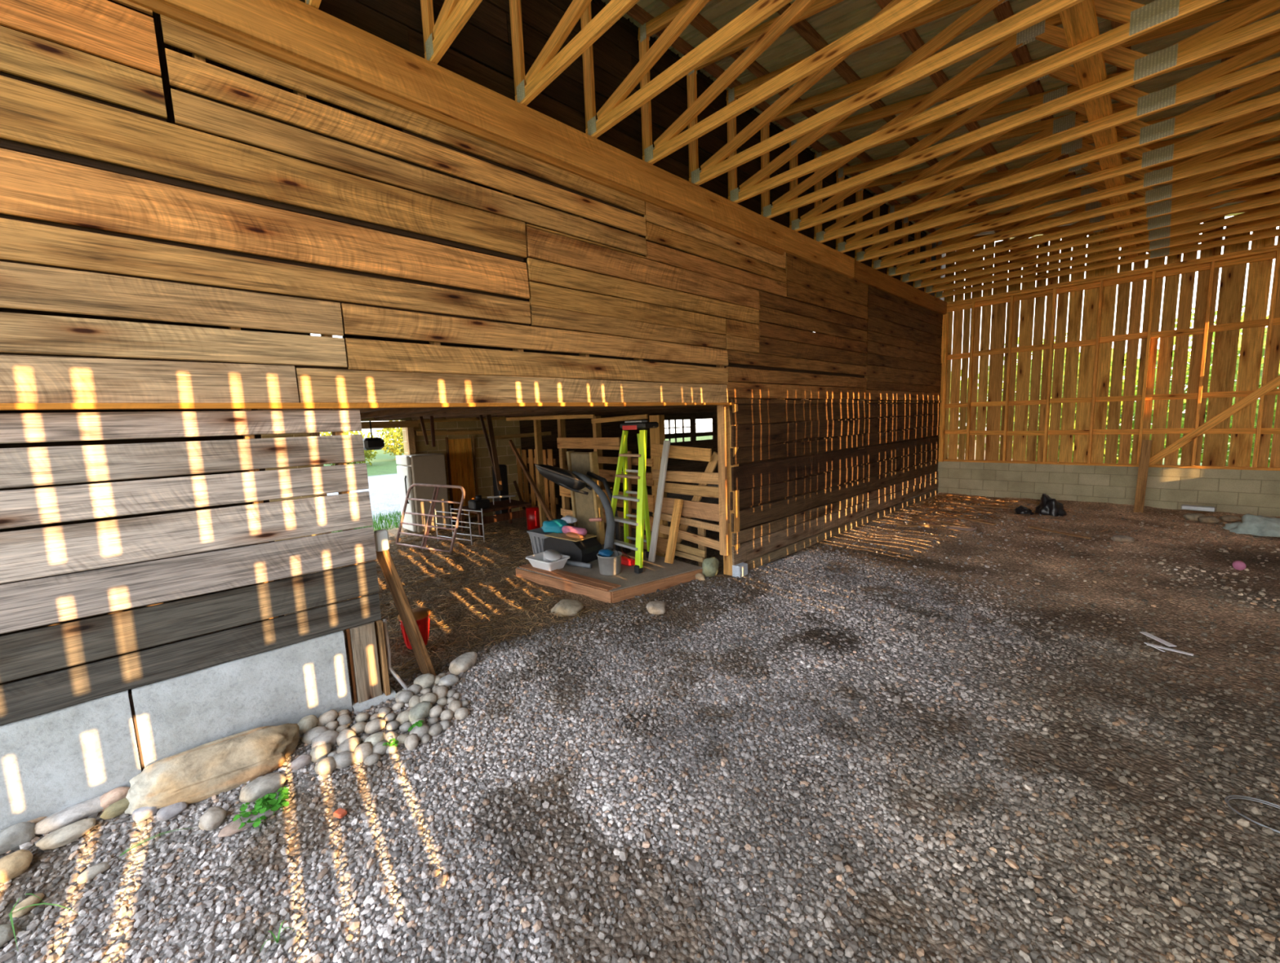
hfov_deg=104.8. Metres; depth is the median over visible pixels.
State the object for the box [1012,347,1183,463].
tree
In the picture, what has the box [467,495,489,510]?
engine
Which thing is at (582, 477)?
treadmill
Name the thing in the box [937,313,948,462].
trim
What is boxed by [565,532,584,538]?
cloth
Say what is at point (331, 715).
cobbles
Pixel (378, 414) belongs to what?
wooden beam
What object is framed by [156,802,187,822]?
stone
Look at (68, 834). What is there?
stone
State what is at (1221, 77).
roof truss
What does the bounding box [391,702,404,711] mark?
cobbles
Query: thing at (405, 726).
cobbles
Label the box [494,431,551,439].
wall rail
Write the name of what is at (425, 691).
cobbles
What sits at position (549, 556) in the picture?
plastic container
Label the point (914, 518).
scrap
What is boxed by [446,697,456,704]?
cobbles
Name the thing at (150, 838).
grass tuft
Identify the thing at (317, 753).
cobbles
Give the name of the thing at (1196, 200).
roof truss
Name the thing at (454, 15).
roof truss
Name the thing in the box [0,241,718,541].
wall
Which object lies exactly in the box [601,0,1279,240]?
ceiling
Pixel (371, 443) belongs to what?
hanging lantern
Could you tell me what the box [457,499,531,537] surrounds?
work table
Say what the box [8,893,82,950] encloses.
grass tuft
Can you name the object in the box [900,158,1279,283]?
roof truss
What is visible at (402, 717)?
cobbles
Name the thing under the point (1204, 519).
stone
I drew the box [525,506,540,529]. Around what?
tank
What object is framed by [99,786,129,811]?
stone
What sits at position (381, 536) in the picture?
junction box
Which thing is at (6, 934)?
stone
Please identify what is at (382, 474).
ground
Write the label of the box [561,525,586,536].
roll
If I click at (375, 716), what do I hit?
cobbles
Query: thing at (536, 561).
plastic bin
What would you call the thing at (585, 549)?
hood
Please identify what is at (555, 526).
plastic bag
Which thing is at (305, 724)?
stone
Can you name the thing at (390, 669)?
conduit pipe
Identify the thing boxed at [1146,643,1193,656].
strip
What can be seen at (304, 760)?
stone
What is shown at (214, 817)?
stone
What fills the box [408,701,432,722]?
stone
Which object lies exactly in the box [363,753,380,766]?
cobbles
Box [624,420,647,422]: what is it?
tray
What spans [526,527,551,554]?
storage tote
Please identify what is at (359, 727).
cobbles
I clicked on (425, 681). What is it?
stone
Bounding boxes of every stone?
[0,822,35,855]
[0,849,32,883]
[0,924,17,947]
[12,893,44,918]
[27,817,47,824]
[34,795,103,835]
[35,817,95,850]
[76,861,110,884]
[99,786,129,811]
[99,797,129,819]
[132,806,159,822]
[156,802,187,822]
[198,806,226,831]
[217,805,280,837]
[239,773,287,803]
[290,754,311,769]
[297,715,318,735]
[311,729,338,749]
[364,732,385,746]
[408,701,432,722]
[413,673,435,689]
[437,674,458,687]
[448,651,477,675]
[551,599,583,617]
[646,601,665,614]
[694,573,705,581]
[702,557,719,577]
[1111,534,1134,542]
[1182,513,1205,520]
[1197,515,1219,524]
[1218,515,1241,522]
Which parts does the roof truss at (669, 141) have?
nail plate, post, nail plate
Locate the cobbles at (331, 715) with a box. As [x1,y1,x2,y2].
[317,709,338,726]
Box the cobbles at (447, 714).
[440,709,453,721]
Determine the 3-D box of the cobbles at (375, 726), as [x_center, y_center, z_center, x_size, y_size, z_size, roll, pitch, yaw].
[-1.478,1.364,2.750,0.110,0.068,0.090,-9,9,-43]
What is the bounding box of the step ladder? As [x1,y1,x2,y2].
[610,420,658,573]
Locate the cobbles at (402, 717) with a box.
[395,709,409,725]
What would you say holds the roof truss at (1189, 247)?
hanging from the ceiling at (802, 39)
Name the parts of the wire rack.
rail, rail, rail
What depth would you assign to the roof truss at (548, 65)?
3.04 m
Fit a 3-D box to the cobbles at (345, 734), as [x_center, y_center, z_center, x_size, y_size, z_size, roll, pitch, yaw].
[-1.573,1.376,2.644,0.095,0.074,0.109,-9,9,-43]
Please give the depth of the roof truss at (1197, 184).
5.77 m
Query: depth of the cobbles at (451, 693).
3.04 m
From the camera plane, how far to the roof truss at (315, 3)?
2.52 m
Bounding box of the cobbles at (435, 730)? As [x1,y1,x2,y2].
[428,723,443,736]
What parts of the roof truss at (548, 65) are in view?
post, nail plate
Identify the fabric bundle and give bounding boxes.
[1222,513,1279,537]
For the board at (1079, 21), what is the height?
0.036 m
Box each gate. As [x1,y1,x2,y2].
[395,483,465,553]
[515,448,558,519]
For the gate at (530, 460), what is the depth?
9.85 m
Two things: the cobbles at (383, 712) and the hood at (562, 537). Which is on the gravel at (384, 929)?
the cobbles at (383, 712)
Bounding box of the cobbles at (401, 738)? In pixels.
[396,733,409,744]
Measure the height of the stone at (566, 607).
0.126 m
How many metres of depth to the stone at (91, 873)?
1.91 m
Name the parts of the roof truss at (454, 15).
post, nail plate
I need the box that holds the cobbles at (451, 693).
[446,689,455,697]
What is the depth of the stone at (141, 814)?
2.13 m
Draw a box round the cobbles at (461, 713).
[453,707,469,720]
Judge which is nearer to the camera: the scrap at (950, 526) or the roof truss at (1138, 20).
the roof truss at (1138, 20)
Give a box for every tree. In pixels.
[947,369,986,456]
[965,333,1066,461]
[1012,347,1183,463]
[1132,305,1275,466]
[1204,327,1279,467]
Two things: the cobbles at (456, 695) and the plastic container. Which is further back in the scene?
the plastic container
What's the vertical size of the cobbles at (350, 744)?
0.074 m
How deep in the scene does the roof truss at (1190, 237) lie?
7.42 m
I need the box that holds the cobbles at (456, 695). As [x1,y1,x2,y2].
[452,693,460,700]
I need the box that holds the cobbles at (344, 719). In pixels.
[337,714,351,726]
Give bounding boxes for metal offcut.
[1181,504,1216,511]
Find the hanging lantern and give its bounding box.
[362,420,384,450]
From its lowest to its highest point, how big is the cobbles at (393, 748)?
0.047 m
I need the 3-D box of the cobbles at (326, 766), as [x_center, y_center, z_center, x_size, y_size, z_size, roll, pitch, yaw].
[-1.563,1.417,2.456,0.093,0.075,0.096,-4,7,-17]
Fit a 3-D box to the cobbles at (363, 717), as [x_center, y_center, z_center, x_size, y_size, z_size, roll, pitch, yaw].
[-1.574,1.340,2.798,0.069,0.059,0.076,-9,9,-43]
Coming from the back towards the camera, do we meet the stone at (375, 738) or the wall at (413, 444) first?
the wall at (413, 444)
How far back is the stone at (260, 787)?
2.29 m
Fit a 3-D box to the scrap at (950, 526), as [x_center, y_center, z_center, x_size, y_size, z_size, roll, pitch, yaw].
[4.837,0.706,7.429,0.169,0.021,0.354,-7,8,-35]
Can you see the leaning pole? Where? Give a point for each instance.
(528, 476)
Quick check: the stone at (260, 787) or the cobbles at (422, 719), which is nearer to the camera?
the stone at (260, 787)
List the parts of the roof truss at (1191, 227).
post, nail plate, nail plate, nail plate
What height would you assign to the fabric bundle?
0.266 m
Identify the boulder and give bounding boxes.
[124,723,299,814]
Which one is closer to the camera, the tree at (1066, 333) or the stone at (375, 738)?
the stone at (375, 738)
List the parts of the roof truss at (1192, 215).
post, nail plate, nail plate, nail plate, nail plate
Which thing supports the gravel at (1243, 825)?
on the floor at (1228, 613)
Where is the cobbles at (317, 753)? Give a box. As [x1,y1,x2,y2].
[309,742,331,763]
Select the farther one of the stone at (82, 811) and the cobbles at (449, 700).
the cobbles at (449, 700)
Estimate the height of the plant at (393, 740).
0.076 m
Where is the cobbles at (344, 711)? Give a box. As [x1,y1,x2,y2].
[336,709,349,719]
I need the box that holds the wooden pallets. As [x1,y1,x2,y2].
[506,404,739,575]
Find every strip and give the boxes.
[1139,631,1176,647]
[1143,642,1164,652]
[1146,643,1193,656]
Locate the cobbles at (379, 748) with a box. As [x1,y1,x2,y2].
[373,740,389,755]
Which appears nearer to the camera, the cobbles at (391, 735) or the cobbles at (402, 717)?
the cobbles at (391, 735)
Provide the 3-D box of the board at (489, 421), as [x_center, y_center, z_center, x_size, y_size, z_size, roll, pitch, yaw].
[-2.277,-0.445,7.710,0.184,1.197,0.030,-9,9,-43]
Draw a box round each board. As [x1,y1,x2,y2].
[418,416,429,444]
[429,416,435,447]
[479,414,495,475]
[485,414,502,490]
[513,480,525,510]
[623,451,631,544]
[648,440,670,562]
[664,498,683,564]
[1059,0,1137,257]
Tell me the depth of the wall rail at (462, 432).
9.37 m
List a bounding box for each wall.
[0,0,946,830]
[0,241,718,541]
[937,215,1279,516]
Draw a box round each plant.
[232,786,289,829]
[382,737,398,746]
[408,720,423,732]
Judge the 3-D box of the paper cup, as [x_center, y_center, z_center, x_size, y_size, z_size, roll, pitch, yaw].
[6.336,0.886,5.214,0.080,0.089,0.089,-9,9,-43]
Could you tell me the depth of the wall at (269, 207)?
2.63 m
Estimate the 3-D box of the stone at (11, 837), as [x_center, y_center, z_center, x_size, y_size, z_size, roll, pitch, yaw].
[-2.539,1.439,1.981,0.089,0.095,0.143,2,8,32]
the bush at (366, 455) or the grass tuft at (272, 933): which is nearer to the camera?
the grass tuft at (272, 933)
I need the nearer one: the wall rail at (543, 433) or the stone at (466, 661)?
the stone at (466, 661)
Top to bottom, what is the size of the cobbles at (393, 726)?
0.056 m
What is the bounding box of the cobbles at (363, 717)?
[355,712,368,722]
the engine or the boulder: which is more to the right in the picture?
the engine
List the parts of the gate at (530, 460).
rail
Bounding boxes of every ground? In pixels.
[323,425,1271,533]
[817,497,1279,622]
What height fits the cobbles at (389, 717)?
0.039 m
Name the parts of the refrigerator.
door, handle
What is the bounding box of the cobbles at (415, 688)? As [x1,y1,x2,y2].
[407,684,422,695]
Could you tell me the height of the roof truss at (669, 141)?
1.219 m
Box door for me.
[444,435,478,519]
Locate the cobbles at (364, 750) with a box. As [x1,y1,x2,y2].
[353,742,373,763]
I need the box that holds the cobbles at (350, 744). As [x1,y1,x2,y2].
[336,737,360,753]
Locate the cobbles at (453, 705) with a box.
[447,700,462,714]
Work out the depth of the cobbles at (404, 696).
2.94 m
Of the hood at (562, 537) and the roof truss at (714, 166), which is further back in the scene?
the hood at (562, 537)
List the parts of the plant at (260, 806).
stem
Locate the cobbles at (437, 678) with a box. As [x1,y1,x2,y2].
[433,675,441,684]
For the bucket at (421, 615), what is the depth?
3.93 m
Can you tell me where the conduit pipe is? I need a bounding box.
[382,619,408,689]
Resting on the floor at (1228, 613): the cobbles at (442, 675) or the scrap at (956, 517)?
the scrap at (956, 517)
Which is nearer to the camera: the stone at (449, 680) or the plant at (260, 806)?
the plant at (260, 806)
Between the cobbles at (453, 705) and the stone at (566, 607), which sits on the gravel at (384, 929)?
the cobbles at (453, 705)
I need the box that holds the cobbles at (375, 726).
[364,718,386,734]
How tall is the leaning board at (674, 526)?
0.747 m
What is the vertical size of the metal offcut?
0.070 m
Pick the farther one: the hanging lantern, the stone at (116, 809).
the hanging lantern
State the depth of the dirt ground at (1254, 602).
5.85 m
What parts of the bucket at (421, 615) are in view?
lid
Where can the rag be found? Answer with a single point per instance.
(606, 553)
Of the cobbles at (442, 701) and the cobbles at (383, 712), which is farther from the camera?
the cobbles at (442, 701)
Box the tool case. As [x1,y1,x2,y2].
[621,551,633,566]
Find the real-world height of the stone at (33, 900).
0.036 m
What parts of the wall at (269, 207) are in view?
corner post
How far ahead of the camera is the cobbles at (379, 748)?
2.58 m
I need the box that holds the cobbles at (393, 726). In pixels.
[386,720,399,732]
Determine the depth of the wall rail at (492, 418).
9.45 m
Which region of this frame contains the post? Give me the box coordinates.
[1133,440,1151,512]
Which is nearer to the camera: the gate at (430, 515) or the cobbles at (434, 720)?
the cobbles at (434, 720)
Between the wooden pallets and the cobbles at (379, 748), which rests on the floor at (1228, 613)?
the wooden pallets
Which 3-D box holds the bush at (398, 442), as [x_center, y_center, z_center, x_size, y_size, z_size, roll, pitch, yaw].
[-15.007,-2.835,31.604,3.911,3.027,3.920,2,8,32]
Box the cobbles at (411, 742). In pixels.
[404,733,418,751]
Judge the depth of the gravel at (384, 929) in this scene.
2.06 m
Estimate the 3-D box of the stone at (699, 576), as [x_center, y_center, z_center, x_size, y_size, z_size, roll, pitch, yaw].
[0.667,1.065,5.510,0.096,0.076,0.232,-6,8,-27]
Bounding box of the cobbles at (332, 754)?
[327,751,337,757]
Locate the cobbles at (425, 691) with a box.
[420,688,431,694]
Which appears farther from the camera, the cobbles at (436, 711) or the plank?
the plank
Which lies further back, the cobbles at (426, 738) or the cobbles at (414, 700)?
the cobbles at (414, 700)
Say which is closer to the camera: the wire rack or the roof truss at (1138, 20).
the roof truss at (1138, 20)
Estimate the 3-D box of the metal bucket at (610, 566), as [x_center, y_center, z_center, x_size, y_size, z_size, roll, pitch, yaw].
[-0.337,0.886,5.519,0.284,0.274,0.288,-9,9,-43]
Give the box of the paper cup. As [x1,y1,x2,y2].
[1231,560,1245,570]
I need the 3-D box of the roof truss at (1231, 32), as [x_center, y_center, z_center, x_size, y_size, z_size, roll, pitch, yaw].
[3.859,-3.157,2.808,0.044,1.219,7.314,-9,9,-43]
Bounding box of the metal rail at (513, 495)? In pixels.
[487,494,515,505]
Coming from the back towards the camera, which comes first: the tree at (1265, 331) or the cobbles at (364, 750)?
the tree at (1265, 331)
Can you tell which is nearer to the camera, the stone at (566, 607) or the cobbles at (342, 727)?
the cobbles at (342, 727)
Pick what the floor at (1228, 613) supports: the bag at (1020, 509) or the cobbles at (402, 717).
the bag at (1020, 509)
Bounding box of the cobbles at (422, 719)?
[410,718,425,728]
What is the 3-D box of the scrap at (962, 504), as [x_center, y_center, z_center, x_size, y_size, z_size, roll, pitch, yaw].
[6.401,0.460,8.868,1.031,0.031,0.060,2,8,32]
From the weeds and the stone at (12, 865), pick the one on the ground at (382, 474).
the weeds
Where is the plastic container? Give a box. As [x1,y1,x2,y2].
[542,550,560,562]
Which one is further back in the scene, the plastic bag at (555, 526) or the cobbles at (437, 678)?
the plastic bag at (555, 526)
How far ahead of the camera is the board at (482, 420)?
7.69 m
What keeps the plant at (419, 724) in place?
on the gravel at (384, 929)
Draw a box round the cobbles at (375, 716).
[369,713,381,720]
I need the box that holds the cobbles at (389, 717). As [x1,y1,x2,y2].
[384,713,395,721]
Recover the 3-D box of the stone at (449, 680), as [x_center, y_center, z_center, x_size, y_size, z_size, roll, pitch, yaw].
[-1.220,1.273,3.140,0.134,0.063,0.095,-9,9,-43]
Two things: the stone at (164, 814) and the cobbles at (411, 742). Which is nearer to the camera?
the stone at (164, 814)
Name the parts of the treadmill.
console trim, rail, rail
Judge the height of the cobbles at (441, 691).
0.071 m
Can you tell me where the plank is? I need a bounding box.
[376,550,436,675]
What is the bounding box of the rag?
[598,548,613,557]
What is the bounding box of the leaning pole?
[508,440,554,520]
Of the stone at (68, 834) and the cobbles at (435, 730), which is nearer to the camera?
the stone at (68, 834)
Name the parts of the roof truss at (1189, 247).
post, nail plate, nail plate, nail plate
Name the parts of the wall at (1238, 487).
plate, plate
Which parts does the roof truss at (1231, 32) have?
post, nail plate, nail plate, nail plate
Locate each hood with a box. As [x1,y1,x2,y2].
[543,537,601,563]
[544,533,596,542]
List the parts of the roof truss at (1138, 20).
nail plate, post, nail plate, nail plate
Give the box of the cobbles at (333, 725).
[324,720,338,730]
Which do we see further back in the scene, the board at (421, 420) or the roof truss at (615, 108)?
the board at (421, 420)
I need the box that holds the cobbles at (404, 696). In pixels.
[395,689,413,704]
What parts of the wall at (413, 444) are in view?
door frame, plank panel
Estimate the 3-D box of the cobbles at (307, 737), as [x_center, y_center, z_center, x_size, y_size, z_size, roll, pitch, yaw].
[-1.725,1.353,2.625,0.126,0.073,0.098,-4,7,-13]
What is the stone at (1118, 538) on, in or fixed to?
on the floor at (1228, 613)
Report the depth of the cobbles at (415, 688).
3.02 m
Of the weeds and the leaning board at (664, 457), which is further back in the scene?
the weeds
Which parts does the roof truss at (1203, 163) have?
post, nail plate, nail plate, nail plate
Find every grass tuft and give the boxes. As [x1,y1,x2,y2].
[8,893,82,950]
[120,828,186,856]
[260,920,292,951]
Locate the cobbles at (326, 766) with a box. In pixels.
[314,756,336,775]
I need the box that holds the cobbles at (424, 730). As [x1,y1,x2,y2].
[408,723,430,741]
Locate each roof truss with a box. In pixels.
[305,0,321,8]
[420,0,482,64]
[509,0,639,106]
[580,0,792,137]
[637,0,941,164]
[686,0,1084,185]
[725,0,1226,203]
[760,0,1279,218]
[788,0,1279,231]
[813,31,1279,243]
[835,76,1279,253]
[854,100,1279,262]
[871,119,1279,269]
[886,140,1279,276]
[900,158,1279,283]
[912,174,1279,288]
[924,189,1279,293]
[934,206,1279,297]
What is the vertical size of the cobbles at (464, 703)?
0.048 m
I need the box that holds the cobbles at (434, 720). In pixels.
[428,716,438,725]
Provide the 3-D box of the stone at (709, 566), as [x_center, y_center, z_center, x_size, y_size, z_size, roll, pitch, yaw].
[0.802,0.982,5.620,0.180,0.238,0.243,1,7,21]
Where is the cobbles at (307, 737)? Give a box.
[301,726,328,744]
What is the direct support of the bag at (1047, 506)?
on the floor at (1228, 613)
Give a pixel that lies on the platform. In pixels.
(660, 575)
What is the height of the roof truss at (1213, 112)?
1.219 m
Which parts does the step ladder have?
rail, rail, rail, rail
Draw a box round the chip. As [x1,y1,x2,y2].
[333,808,346,818]
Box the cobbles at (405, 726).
[399,722,412,732]
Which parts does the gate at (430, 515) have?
rail, rail, rail, rail, rail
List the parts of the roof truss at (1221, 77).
post, nail plate, nail plate, nail plate, nail plate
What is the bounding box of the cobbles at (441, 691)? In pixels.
[432,685,448,700]
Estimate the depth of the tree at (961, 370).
13.46 m
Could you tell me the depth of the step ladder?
5.63 m
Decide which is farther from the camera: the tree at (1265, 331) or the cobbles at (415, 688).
the tree at (1265, 331)
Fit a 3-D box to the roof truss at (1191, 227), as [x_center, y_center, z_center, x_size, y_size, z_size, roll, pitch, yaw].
[7.390,-3.692,6.134,0.044,1.219,7.314,-9,9,-43]
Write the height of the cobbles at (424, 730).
0.071 m
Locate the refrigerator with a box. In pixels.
[395,453,450,532]
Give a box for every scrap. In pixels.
[896,524,941,526]
[911,517,954,524]
[946,525,976,531]
[954,515,996,525]
[961,504,1032,510]
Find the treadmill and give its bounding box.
[534,450,620,568]
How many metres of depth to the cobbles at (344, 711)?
2.79 m
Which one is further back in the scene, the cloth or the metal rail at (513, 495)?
the metal rail at (513, 495)
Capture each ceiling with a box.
[107,0,879,257]
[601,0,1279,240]
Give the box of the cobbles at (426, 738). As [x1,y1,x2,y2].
[421,733,431,743]
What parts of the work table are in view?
leg, leg, leg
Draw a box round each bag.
[541,519,570,533]
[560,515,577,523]
[1013,505,1034,515]
[1034,493,1066,516]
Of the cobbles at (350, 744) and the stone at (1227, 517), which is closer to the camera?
the cobbles at (350, 744)
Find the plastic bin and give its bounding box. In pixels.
[525,551,569,571]
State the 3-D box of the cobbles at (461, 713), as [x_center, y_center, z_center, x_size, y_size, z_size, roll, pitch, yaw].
[-1.044,1.360,2.887,0.082,0.062,0.081,-9,9,-43]
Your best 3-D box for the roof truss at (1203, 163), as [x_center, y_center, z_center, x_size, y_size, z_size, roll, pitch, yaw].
[5.624,-3.425,4.471,0.044,1.219,7.314,-9,9,-43]
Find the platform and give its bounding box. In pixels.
[515,544,702,603]
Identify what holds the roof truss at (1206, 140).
hanging from the ceiling at (802, 39)
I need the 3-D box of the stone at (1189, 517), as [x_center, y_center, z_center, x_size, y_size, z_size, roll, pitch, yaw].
[8.330,0.535,7.387,0.190,0.129,0.264,-9,9,-43]
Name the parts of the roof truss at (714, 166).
post, nail plate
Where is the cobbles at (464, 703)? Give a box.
[461,700,469,707]
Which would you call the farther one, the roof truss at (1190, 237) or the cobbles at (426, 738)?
the roof truss at (1190, 237)
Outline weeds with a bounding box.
[334,510,402,532]
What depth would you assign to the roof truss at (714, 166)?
3.69 m
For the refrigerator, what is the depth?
8.57 m
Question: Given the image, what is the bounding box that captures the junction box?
[373,529,389,551]
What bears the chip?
on the floor at (1228, 613)
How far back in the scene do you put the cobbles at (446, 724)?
2.78 m
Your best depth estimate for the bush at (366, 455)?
26.62 m
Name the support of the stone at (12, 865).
on the gravel at (384, 929)
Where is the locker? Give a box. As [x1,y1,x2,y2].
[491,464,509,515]
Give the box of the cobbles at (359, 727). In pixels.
[351,721,367,733]
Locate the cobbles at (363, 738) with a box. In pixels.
[360,735,368,743]
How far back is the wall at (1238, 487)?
8.30 m
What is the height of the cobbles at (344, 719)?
0.057 m
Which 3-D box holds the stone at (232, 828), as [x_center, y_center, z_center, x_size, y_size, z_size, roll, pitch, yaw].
[-1.718,1.489,2.178,0.228,0.036,0.094,-9,9,-43]
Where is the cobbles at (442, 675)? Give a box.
[438,673,446,677]
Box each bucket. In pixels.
[397,608,431,649]
[596,547,622,575]
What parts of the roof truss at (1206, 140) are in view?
post, nail plate, nail plate, nail plate, nail plate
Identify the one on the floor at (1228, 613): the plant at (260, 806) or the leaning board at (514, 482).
the leaning board at (514, 482)
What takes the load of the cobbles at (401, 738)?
on the gravel at (384, 929)
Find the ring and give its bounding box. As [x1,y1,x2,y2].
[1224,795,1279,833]
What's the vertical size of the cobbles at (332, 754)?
0.045 m
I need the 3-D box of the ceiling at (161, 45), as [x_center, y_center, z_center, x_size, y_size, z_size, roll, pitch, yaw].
[-0.735,-4.824,7.561,14.700,0.001,6.200,-9,9,-43]
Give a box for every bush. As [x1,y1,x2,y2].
[320,431,377,466]
[367,420,404,459]
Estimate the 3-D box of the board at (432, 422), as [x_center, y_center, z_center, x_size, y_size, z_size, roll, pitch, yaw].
[-2.958,-0.715,7.037,0.049,0.440,0.030,-9,9,-43]
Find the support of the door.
in the wall at (413, 444)
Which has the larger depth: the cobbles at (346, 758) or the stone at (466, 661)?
the stone at (466, 661)
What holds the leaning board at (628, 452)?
on the platform
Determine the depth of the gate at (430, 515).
7.38 m
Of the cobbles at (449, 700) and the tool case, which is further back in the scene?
the tool case
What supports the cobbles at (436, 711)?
on the gravel at (384, 929)
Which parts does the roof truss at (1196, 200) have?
post, nail plate, nail plate, nail plate, nail plate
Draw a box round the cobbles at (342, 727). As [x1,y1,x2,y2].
[335,724,349,733]
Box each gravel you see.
[0,606,1279,962]
[607,548,1279,855]
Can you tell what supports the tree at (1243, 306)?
on the ground at (382, 474)
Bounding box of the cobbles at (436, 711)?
[429,705,442,717]
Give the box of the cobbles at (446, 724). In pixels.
[440,720,450,730]
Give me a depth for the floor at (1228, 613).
2.65 m
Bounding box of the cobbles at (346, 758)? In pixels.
[333,751,355,768]
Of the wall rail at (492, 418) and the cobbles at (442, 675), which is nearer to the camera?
the cobbles at (442, 675)
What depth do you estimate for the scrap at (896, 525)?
7.67 m
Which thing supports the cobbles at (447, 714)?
on the gravel at (384, 929)
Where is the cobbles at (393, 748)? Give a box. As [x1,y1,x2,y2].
[386,745,397,754]
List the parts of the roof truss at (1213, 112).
post, nail plate, nail plate, nail plate, nail plate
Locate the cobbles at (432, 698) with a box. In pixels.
[419,693,437,706]
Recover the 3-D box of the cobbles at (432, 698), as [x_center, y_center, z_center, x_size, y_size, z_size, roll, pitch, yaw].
[-1.270,1.311,2.961,0.097,0.076,0.093,-9,9,-43]
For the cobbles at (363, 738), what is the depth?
2.65 m
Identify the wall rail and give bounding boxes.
[415,430,488,435]
[417,416,530,422]
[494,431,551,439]
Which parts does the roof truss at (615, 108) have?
post, nail plate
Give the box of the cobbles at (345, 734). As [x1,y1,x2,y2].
[336,728,356,746]
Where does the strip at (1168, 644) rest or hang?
on the floor at (1228, 613)
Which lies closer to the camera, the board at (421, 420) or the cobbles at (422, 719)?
the cobbles at (422, 719)
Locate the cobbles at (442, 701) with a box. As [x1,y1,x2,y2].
[436,697,447,706]
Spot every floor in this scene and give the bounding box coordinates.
[0,482,1279,962]
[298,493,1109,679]
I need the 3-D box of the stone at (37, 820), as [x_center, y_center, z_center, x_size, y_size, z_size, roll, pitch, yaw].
[-2.579,1.446,2.043,0.204,0.066,0.081,-9,9,-43]
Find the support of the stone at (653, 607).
on the floor at (1228, 613)
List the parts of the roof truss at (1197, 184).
post, nail plate, nail plate, nail plate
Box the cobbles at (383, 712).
[377,706,391,717]
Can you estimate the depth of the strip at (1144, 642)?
3.62 m
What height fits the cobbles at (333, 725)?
0.047 m
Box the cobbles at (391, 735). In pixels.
[384,731,398,744]
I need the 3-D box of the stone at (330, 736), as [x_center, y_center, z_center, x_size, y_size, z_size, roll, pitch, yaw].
[-1.667,1.368,2.602,0.110,0.077,0.131,1,8,23]
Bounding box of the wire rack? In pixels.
[434,506,484,545]
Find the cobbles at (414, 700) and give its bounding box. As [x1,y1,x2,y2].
[408,694,420,707]
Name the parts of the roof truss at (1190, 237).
post, nail plate, nail plate, nail plate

